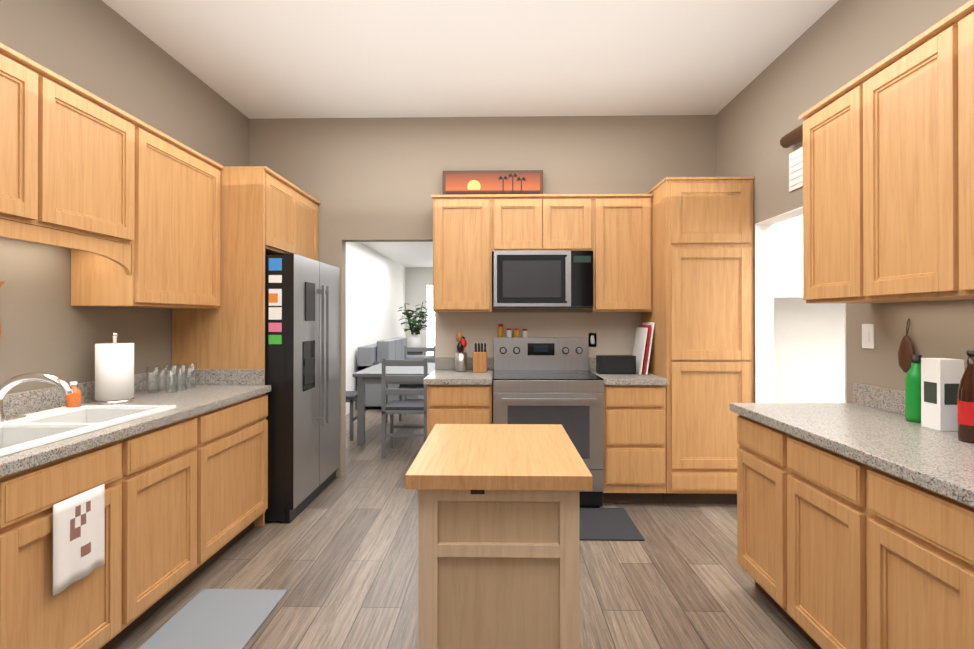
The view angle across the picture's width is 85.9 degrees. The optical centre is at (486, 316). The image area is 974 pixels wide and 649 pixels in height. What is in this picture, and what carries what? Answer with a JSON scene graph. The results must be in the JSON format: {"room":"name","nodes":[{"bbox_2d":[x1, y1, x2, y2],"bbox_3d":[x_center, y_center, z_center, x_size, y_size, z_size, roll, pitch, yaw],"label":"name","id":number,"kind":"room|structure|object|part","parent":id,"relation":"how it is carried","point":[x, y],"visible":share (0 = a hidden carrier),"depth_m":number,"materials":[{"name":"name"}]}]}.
{"room":"kitchen","nodes":[
{"label":"kitchen","id":0,"kind":"room"},
{"bbox_2d":[0,0,405,414],"bbox_3d":[-2.066,-0.161,4.886,0.120,3.030,14.450,0,0,1],"label":"wall","id":1,"kind":"structure","parent":0,"point":[101,49],"depth_m":2.84,"materials":[{"name":"brown paint"}]},
{"bbox_2d":[0,281,4,340],"bbox_3d":[-2.046,-0.021,2.120,0.030,0.350,0.184,0,0,1],"label":"decor","id":2,"kind":"object","parent":1,"relation":"hanging from","point":[1,282],"visible":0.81,"depth_m":2.20,"materials":[{"name":"brown wood"}]},
{"bbox_2d":[0,370,171,420],"bbox_3d":[-2.068,0.380,1.367,0.018,0.102,4.015,0,0,1],"label":"backsplash","id":3,"kind":"structure","parent":1,"relation":"attached to","point":[40,400],"depth_m":2.40,"materials":[{"name":"grey stone"}]},
{"bbox_2d":[0,43,222,308],"bbox_3d":[-1.891,-0.515,2.182,0.337,0.918,2.387,0,0,1],"label":"upper cabinet","id":4,"kind":"object","parent":1,"relation":"attached to","point":[76,159],"visible":1,"depth_m":2.49,"materials":[{"name":"brown wood"}]},
{"bbox_2d":[0,219,130,274],"bbox_3d":[-1.773,-0.281,1.782,0.020,0.148,1.574,0,0,1],"label":"valance","id":5,"kind":"object","parent":4,"relation":"attached to","point":[118,253],"visible":0.98,"depth_m":2.20,"materials":[{"name":"brown wood"}]},
{"bbox_2d":[172,369,263,384],"bbox_3d":[-1.722,0.387,3.358,0.589,0.102,0.019,0,0,1],"label":"backsplash","id":6,"kind":"structure","parent":1,"relation":"attached to","point":[203,376],"depth_m":3.35,"materials":[{"name":"grey stone"}]},
{"bbox_2d":[360,242,432,267],"bbox_3d":[0.086,-1.173,8.290,4.280,0.080,7.560,0,0,1],"label":"ceiling","id":7,"kind":"structure","parent":0,"point":[412,254],"depth_m":9.21,"materials":[{"name":"white paint"}]},
{"bbox_2d":[406,268,432,354],"bbox_3d":[0.165,0.131,11.990,4.040,2.500,0.150,0,0,1],"label":"wall","id":8,"kind":"structure","parent":0,"point":[418,280],"depth_m":11.95,"materials":[{"name":"white paint"}]},
{"bbox_2d":[427,285,434,354],"bbox_3d":[-0.775,0.331,12.004,1.200,2.100,0.020,0,0,1],"label":"living room window","id":9,"kind":"structure","parent":8,"relation":"in","point":[431,337],"depth_m":12.01,"materials":[{"name":"white"}]},
{"bbox_2d":[112,407,815,648],"bbox_3d":[0.647,1.384,4.773,5.650,0.060,14.550,0,0,1],"label":"floor","id":10,"kind":"structure","parent":0,"point":[337,558],"depth_m":2.71,"materials":[{"name":"brown wood"}]},
{"bbox_2d":[0,473,7,648],"bbox_3d":[-1.758,0.906,1.236,0.642,0.868,0.600,0,0,1],"label":"base cabinet","id":11,"kind":"object","parent":10,"relation":"on","point":[3,476],"depth_m":1.56,"materials":[{"name":"brown wood"}]},
{"bbox_2d":[0,429,143,648],"bbox_3d":[-1.747,0.908,1.837,0.640,0.870,0.604,0,0,1],"label":"base cabinet","id":12,"kind":"object","parent":10,"relation":"on","point":[98,610],"depth_m":1.85,"materials":[{"name":"brown wood"}]},
{"bbox_2d":[0,453,31,476],"bbox_3d":[-1.769,0.447,0.492,0.652,0.040,2.279,0,0,1],"label":"countertop","id":13,"kind":"structure","parent":12,"relation":"on","point":[10,463],"depth_m":1.60,"materials":[{"name":"grey stone"}]},
{"bbox_2d":[53,484,104,595],"bbox_3d":[-1.417,0.765,1.823,0.015,0.295,0.221,0,0,1],"label":"hanging towel","id":14,"kind":"object","parent":12,"relation":"hanging from","point":[79,537],"visible":1,"depth_m":1.81,"materials":[{"name":"white fabric"}]},
{"bbox_2d":[0,413,211,620],"bbox_3d":[-1.736,0.909,2.323,0.640,0.870,0.663,0,0,1],"label":"base cabinet","id":15,"kind":"object","parent":10,"relation":"on","point":[182,476],"depth_m":2.38,"materials":[{"name":"brown wood"}]},
{"bbox_2d":[0,373,72,422],"bbox_3d":[-1.829,0.318,2.054,0.410,0.199,0.220,0,0,1],"label":"faucet","id":16,"kind":"object","parent":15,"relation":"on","point":[61,384],"depth_m":2.04,"materials":[{"name":"silver metal"}]},
{"bbox_2d":[52,385,270,416],"bbox_3d":[-1.718,0.457,2.919,0.652,0.040,0.896,0,0,1],"label":"countertop","id":17,"kind":"structure","parent":15,"relation":"on","point":[192,401],"depth_m":2.73,"materials":[{"name":"grey stone"}]},
{"bbox_2d":[65,381,81,406],"bbox_3d":[-1.927,0.361,2.441,0.060,0.115,0.060,0,0,1],"label":"soap bottle","id":18,"kind":"object","parent":17,"relation":"on","point":[74,398],"visible":0.85,"depth_m":2.43,"materials":[{"name":"orange plastic"}]},
{"bbox_2d":[0,405,175,456],"bbox_3d":[-1.736,0.509,2.051,0.500,0.182,0.880,0,0,1],"label":"sink","id":19,"kind":"object","parent":17,"relation":"in","point":[31,431],"depth_m":2.08,"materials":[{"name":"white ceramic"}]},
{"bbox_2d":[94,332,134,404],"bbox_3d":[-1.902,0.258,2.676,0.170,0.355,0.170,0,0,1],"label":"paper towel holder","id":20,"kind":"object","parent":17,"relation":"on","point":[114,372],"visible":1,"depth_m":2.61,"materials":[{"name":"white paper"}]},
{"bbox_2d":[146,365,159,392],"bbox_3d":[-1.915,0.361,3.006,0.074,0.150,0.073,0,0,1],"label":"glass tumbler","id":21,"kind":"object","parent":17,"relation":"on","point":[158,387],"depth_m":3.01,"materials":[{"name":"white"}]},
{"bbox_2d":[160,364,184,392],"bbox_3d":[-1.825,0.361,3.034,0.074,0.150,0.073,0,0,1],"label":"glass tumbler","id":22,"kind":"object","parent":17,"relation":"on","point":[177,369],"depth_m":3.10,"materials":[{"name":"white"}]},
{"bbox_2d":[173,363,193,389],"bbox_3d":[-1.823,0.362,3.124,0.074,0.150,0.073,0,0,1],"label":"glass tumbler","id":23,"kind":"object","parent":17,"relation":"on","point":[186,365],"depth_m":3.19,"materials":[{"name":"white"}]},
{"bbox_2d":[194,363,196,387],"bbox_3d":[-1.821,0.362,3.214,0.074,0.150,0.073,0,0,1],"label":"glass tumbler","id":24,"kind":"object","parent":17,"relation":"on","point":[195,367],"depth_m":3.22,"materials":[{"name":"white"}]},
{"bbox_2d":[138,589,287,648],"bbox_3d":[-1.199,1.337,1.877,0.420,0.010,1.380,0,0,1],"label":"area rug","id":25,"kind":"object","parent":10,"relation":"on","point":[219,618],"visible":0.98,"depth_m":2.30,"materials":[{"name":"grey fabric"}]},
{"bbox_2d":[212,393,267,561],"bbox_3d":[-1.723,0.912,2.935,0.640,0.870,0.860,0,0,1],"label":"base cabinet","id":26,"kind":"object","parent":10,"relation":"on","point":[240,430],"depth_m":2.99,"materials":[{"name":"brown wood"}]},
{"bbox_2d":[172,166,320,526],"bbox_3d":[-1.718,0.192,3.895,0.612,2.318,1.046,0,0,1],"label":"tall cabinet","id":27,"kind":"object","parent":10,"relation":"on","point":[264,210],"visible":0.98,"depth_m":3.37,"materials":[{"name":"brown wood"}]},
{"bbox_2d":[265,254,339,523],"bbox_3d":[-1.594,0.471,3.904,0.805,1.760,0.990,0,0,1],"label":"fridge","id":28,"kind":"object","parent":10,"relation":"on","point":[302,336],"visible":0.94,"depth_m":3.52,"materials":[{"name":"silver metal"}]},
{"bbox_2d":[346,391,356,440],"bbox_3d":[-1.668,0.878,5.949,0.430,0.960,0.440,0,0,1],"label":"dining chair","id":29,"kind":"object","parent":10,"relation":"on","point":[351,397],"visible":0.25,"depth_m":5.74,"materials":[{"name":"grey paint"}]},
{"bbox_2d":[352,363,434,444],"bbox_3d":[-0.949,0.979,6.134,0.900,0.760,1.300,0,0,1],"label":"dining table","id":30,"kind":"object","parent":10,"relation":"on","point":[371,375],"visible":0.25,"depth_m":5.54,"materials":[{"name":"grey paint"}]},
{"bbox_2d":[358,337,432,406],"bbox_3d":[-1.416,0.869,8.645,0.920,1.000,2.000,0,0,1],"label":"sofa","id":31,"kind":"object","parent":10,"relation":"on","point":[378,351],"visible":0.25,"depth_m":7.66,"materials":[{"name":"grey fabric"}]},
{"bbox_2d":[382,358,427,457],"bbox_3d":[-0.788,0.876,5.236,0.440,0.960,0.430,0,0,1],"label":"dining chair","id":32,"kind":"object","parent":10,"relation":"on","point":[392,407],"visible":0.77,"depth_m":5.03,"materials":[{"name":"grey paint"}]},
{"bbox_2d":[407,352,424,354],"bbox_3d":[-1.435,1.015,10.370,0.450,0.720,0.450,0,0,1],"label":"plant stand","id":33,"kind":"object","parent":10,"relation":"on","point":[415,353],"visible":0.17,"depth_m":10.20,"materials":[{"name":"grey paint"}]},
{"bbox_2d":[399,301,434,346],"bbox_3d":[-1.357,0.168,10.348,0.807,0.972,0.807,0,0,1],"label":"potted plant","id":34,"kind":"object","parent":33,"relation":"on","point":[414,340],"visible":0.96,"depth_m":10.31,"materials":[{"name":"green plant"}]},
{"bbox_2d":[399,346,434,420],"bbox_3d":[-0.930,0.883,7.049,0.440,0.960,0.430,0,0,1],"label":"dining chair","id":35,"kind":"object","parent":10,"relation":"on","point":[430,360],"visible":0.44,"depth_m":7.24,"materials":[{"name":"grey paint"}]},
{"bbox_2d":[423,369,492,437],"bbox_3d":[-0.201,0.896,4.041,0.485,0.910,0.687,0,0,1],"label":"base cabinet","id":36,"kind":"object","parent":10,"relation":"on","point":[455,397],"visible":0.54,"depth_m":3.72,"materials":[{"name":"brown wood"}]},
{"bbox_2d":[455,352,466,371],"bbox_3d":[-0.209,0.366,4.220,0.096,0.150,0.096,0,0,1],"label":"utensil crock","id":37,"kind":"object","parent":36,"relation":"on","point":[461,362],"visible":0.96,"depth_m":4.18,"materials":[{"name":"silver metal"}]},
{"bbox_2d":[456,332,466,352],"bbox_3d":[-0.207,0.273,4.218,0.091,0.295,0.088,0,0,1],"label":"utensils","id":38,"kind":"object","parent":37,"relation":"in","point":[462,342],"visible":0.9,"depth_m":4.20,"materials":[{"name":"brown wood"}]},
{"bbox_2d":[473,343,486,371],"bbox_3d":[-0.054,0.326,4.227,0.110,0.230,0.180,0,0,1],"label":"knife block","id":39,"kind":"object","parent":36,"relation":"on","point":[479,361],"visible":1,"depth_m":4.14,"materials":[{"name":"brown wood"}]},
{"bbox_2d":[405,424,592,648],"bbox_3d":[0.040,0.893,1.807,0.520,0.900,0.710,0,0,1],"label":"island cart","id":40,"kind":"object","parent":10,"relation":"on","point":[498,537],"visible":1,"depth_m":1.51,"materials":[{"name":"brown wood"}]},
{"bbox_2d":[493,337,603,507],"bbox_3d":[0.436,0.761,3.976,0.770,1.180,0.753,0,0,1],"label":"range","id":41,"kind":"object","parent":10,"relation":"on","point":[545,380],"visible":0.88,"depth_m":3.66,"materials":[{"name":"silver metal"}]},
{"bbox_2d":[498,324,502,337],"bbox_3d":[0.113,0.116,4.329,0.044,0.110,0.043,0,0,1],"label":"bottle","id":42,"kind":"object","parent":41,"relation":"on","point":[500,326],"depth_m":4.31,"materials":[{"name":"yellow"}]},
{"bbox_2d":[506,328,511,337],"bbox_3d":[0.183,0.133,4.328,0.044,0.075,0.043,0,0,1],"label":"bottle","id":43,"kind":"object","parent":41,"relation":"on","point":[509,332],"depth_m":4.31,"materials":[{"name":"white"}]},
{"bbox_2d":[514,328,518,337],"bbox_3d":[0.243,0.133,4.326,0.044,0.075,0.043,0,0,1],"label":"bottle","id":44,"kind":"object","parent":41,"relation":"on","point":[516,330],"depth_m":4.31,"materials":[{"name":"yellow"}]},
{"bbox_2d":[522,329,527,337],"bbox_3d":[0.313,0.136,4.325,0.044,0.070,0.043,0,0,1],"label":"bottle","id":45,"kind":"object","parent":41,"relation":"on","point":[524,333],"depth_m":4.31,"materials":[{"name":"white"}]},
{"bbox_2d":[579,507,644,540],"bbox_3d":[0.424,1.343,3.418,1.060,0.010,0.530,0,0,1],"label":"area rug","id":46,"kind":"object","parent":10,"relation":"on","point":[610,524],"visible":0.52,"depth_m":3.35,"materials":[{"name":"grey fabric"}]},
{"bbox_2d":[589,370,667,503],"bbox_3d":[1.053,0.896,4.015,0.443,0.910,0.687,0,0,1],"label":"base cabinet","id":47,"kind":"object","parent":10,"relation":"on","point":[634,438],"visible":0.9,"depth_m":3.69,"materials":[{"name":"brown wood"}]},
{"bbox_2d":[596,355,635,373],"bbox_3d":[0.997,0.370,4.053,0.280,0.140,0.123,0,0,1],"label":"speaker box","id":48,"kind":"object","parent":47,"relation":"on","point":[615,364],"visible":1,"depth_m":3.99,"materials":[{"name":"black"}]},
{"bbox_2d":[633,322,654,374],"bbox_3d":[1.220,0.243,4.120,0.111,0.397,0.300,0,0,1],"label":"books","id":49,"kind":"object","parent":47,"relation":"on","point":[643,342],"visible":0.83,"depth_m":4.01,"materials":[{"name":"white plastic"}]},
{"bbox_2d":[642,177,753,503],"bbox_3d":[1.581,0.182,4.015,0.620,2.338,0.670,0,0,1],"label":"pantry cabinet","id":50,"kind":"object","parent":10,"relation":"on","point":[701,317],"visible":0.9,"depth_m":3.70,"materials":[{"name":"brown wood"}]},
{"bbox_2d":[732,411,768,598],"bbox_3d":[1.548,0.910,2.359,0.620,0.870,0.524,0,0,1],"label":"base cabinet","id":51,"kind":"object","parent":10,"relation":"on","point":[753,438],"depth_m":2.46,"materials":[{"name":"brown wood"}]},
{"bbox_2d":[769,427,840,648],"bbox_3d":[1.539,0.908,1.935,0.620,0.870,0.617,0,0,1],"label":"base cabinet","id":52,"kind":"object","parent":10,"relation":"on","point":[805,480],"depth_m":2.04,"materials":[{"name":"brown wood"}]},
{"bbox_2d":[841,459,948,648],"bbox_3d":[1.530,0.907,1.486,0.620,0.870,0.577,0,0,1],"label":"base cabinet","id":53,"kind":"object","parent":10,"relation":"on","point":[855,524],"depth_m":1.60,"materials":[{"name":"brown wood"}]},
{"bbox_2d":[729,403,973,510],"bbox_3d":[1.511,0.450,0.965,0.636,0.040,3.364,0,0,1],"label":"countertop","id":54,"kind":"structure","parent":53,"relation":"on","point":[936,461],"depth_m":1.85,"materials":[{"name":"grey stone"}]},
{"bbox_2d":[905,355,921,422],"bbox_3d":[1.778,0.296,2.168,0.072,0.275,0.071,0,0,1],"label":"bottle","id":55,"kind":"object","parent":54,"relation":"on","point":[913,395],"visible":0.73,"depth_m":2.15,"materials":[{"name":"green"}]},
{"bbox_2d":[921,358,963,430],"bbox_3d":[1.759,0.298,2.022,0.092,0.270,0.092,0,0,1],"label":"box","id":56,"kind":"object","parent":54,"relation":"on","point":[940,379],"visible":0.79,"depth_m":1.98,"materials":[{"name":"white cardboard"}]},
{"bbox_2d":[957,350,973,443],"bbox_3d":[1.680,0.274,1.810,0.081,0.315,0.080,0,0,1],"label":"beer bottle","id":57,"kind":"object","parent":54,"relation":"on","point":[965,406],"visible":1,"depth_m":1.80,"materials":[{"name":"brown glass"}]},
{"bbox_2d":[949,499,973,648],"bbox_3d":[1.521,0.905,1.056,0.620,0.870,0.577,0,0,1],"label":"base cabinet","id":58,"kind":"object","parent":10,"relation":"on","point":[961,519],"depth_m":1.35,"materials":[{"name":"brown wood"}]},
{"bbox_2d":[102,0,837,118],"bbox_3d":[0.593,-1.730,1.005,5.600,0.080,6.990,0,0,1],"label":"ceiling","id":59,"kind":"structure","parent":0,"point":[264,59],"depth_m":3.32,"materials":[{"name":"white paint"}]},
{"bbox_2d":[249,115,844,476],"bbox_3d":[0.665,-0.162,4.425,5.600,3.030,0.138,0,0,1],"label":"wall","id":60,"kind":"structure","parent":0,"point":[370,179],"depth_m":4.38,"materials":[{"name":"beige paint"}]},
{"bbox_3d":[0.424,0.203,4.368,1.720,0.476,0.018,0,0,1],"label":"backsplash panel","id":61,"kind":"part","parent":60,"relation":"part of","materials":[{"name":"beige paint"}]},
{"bbox_2d":[431,194,652,311],"bbox_3d":[0.424,-0.492,4.208,1.708,0.908,0.337,0,0,1],"label":"upper cabinet","id":62,"kind":"object","parent":60,"relation":"attached to","point":[472,233],"visible":1,"depth_m":4.06,"materials":[{"name":"brown wood"}]},
{"bbox_2d":[443,170,542,194],"bbox_3d":[0.048,-1.078,4.330,0.830,0.260,0.030,0,0,1],"label":"framed picture","id":63,"kind":"object","parent":62,"relation":"on","point":[494,182],"visible":0.73,"depth_m":4.32,"materials":[{"name":"brown wood"}]},
{"bbox_2d":[494,251,592,308],"bbox_3d":[0.435,-0.286,4.172,0.760,0.435,0.407,0,0,1],"label":"microwave","id":64,"kind":"object","parent":62,"relation":"attached to","point":[543,279],"visible":1,"depth_m":4.00,"materials":[{"name":"silver metal"}]},
{"bbox_2d":[589,333,596,346],"bbox_3d":[0.879,0.192,4.361,0.070,0.120,0.011,0,0,1],"label":"electrical outlet plate","id":65,"kind":"object","parent":60,"relation":"attached to","point":[592,338],"visible":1,"depth_m":4.36,"materials":[{"name":"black plastic"}]},
{"bbox_2d":[716,0,973,402],"bbox_3d":[1.893,-0.175,1.022,0.120,3.030,6.890,0,0,1],"label":"wall","id":66,"kind":"structure","parent":0,"point":[837,45],"depth_m":2.74,"materials":[{"name":"beige paint"}]},
{"bbox_2d":[780,124,802,147],"bbox_3d":[1.828,-1.073,2.907,0.076,0.076,0.610,0,0,1],"label":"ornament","id":67,"kind":"object","parent":66,"relation":"attached to","point":[793,137],"visible":0.35,"depth_m":3.10,"materials":[{"name":"brown wood"}]},
{"bbox_2d":[789,146,802,191],"bbox_3d":[1.869,-0.890,3.111,0.015,0.235,0.260,0,0,1],"label":"air vent","id":68,"kind":"object","parent":66,"relation":"in","point":[795,169],"visible":0.5,"depth_m":3.16,"materials":[{"name":"white plastic"}]},
{"bbox_2d":[755,206,846,402],"bbox_3d":[1.938,0.346,3.199,0.127,2.003,0.960,0,0,1],"label":"door frame","id":69,"kind":"structure","parent":66,"relation":"attached to","point":[764,311],"depth_m":3.67,"materials":[{"name":"white paint"}]},
{"bbox_2d":[862,324,874,348],"bbox_3d":[1.859,0.096,2.557,0.011,0.120,0.080,0,0,1],"label":"switch plate","id":70,"kind":"object","parent":66,"relation":"attached to","point":[868,336],"visible":1,"depth_m":2.55,"materials":[{"name":"white plastic"}]},
{"bbox_2d":[853,383,904,414],"bbox_3d":[1.820,0.379,0.959,0.018,0.102,3.364,0,0,1],"label":"backsplash","id":71,"kind":"structure","parent":66,"relation":"attached to","point":[867,395],"depth_m":2.46,"materials":[{"name":"grey stone"}]},
{"bbox_2d":[798,0,973,302],"bbox_3d":[1.671,-0.527,1.468,0.337,0.918,2.190,0,0,1],"label":"upper cabinet","id":72,"kind":"object","parent":66,"relation":"attached to","point":[888,179],"visible":1,"depth_m":1.96,"materials":[{"name":"brown wood"}]},
{"bbox_2d":[898,336,914,372],"bbox_3d":[1.840,0.165,2.297,0.036,0.160,0.088,0,0,1],"label":"brush","id":73,"kind":"object","parent":66,"relation":"hanging from","point":[906,351],"visible":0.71,"depth_m":2.29,"materials":[{"name":"brown wood"}]},
{"bbox_2d":[906,319,909,335],"bbox_3d":[1.846,0.046,2.297,0.015,0.077,0.015,0,0,1],"label":"cord","id":74,"kind":"object","parent":66,"relation":"hanging from","point":[908,326],"visible":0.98,"depth_m":2.30,"materials":[{"name":"brown plastic"}]}
]}

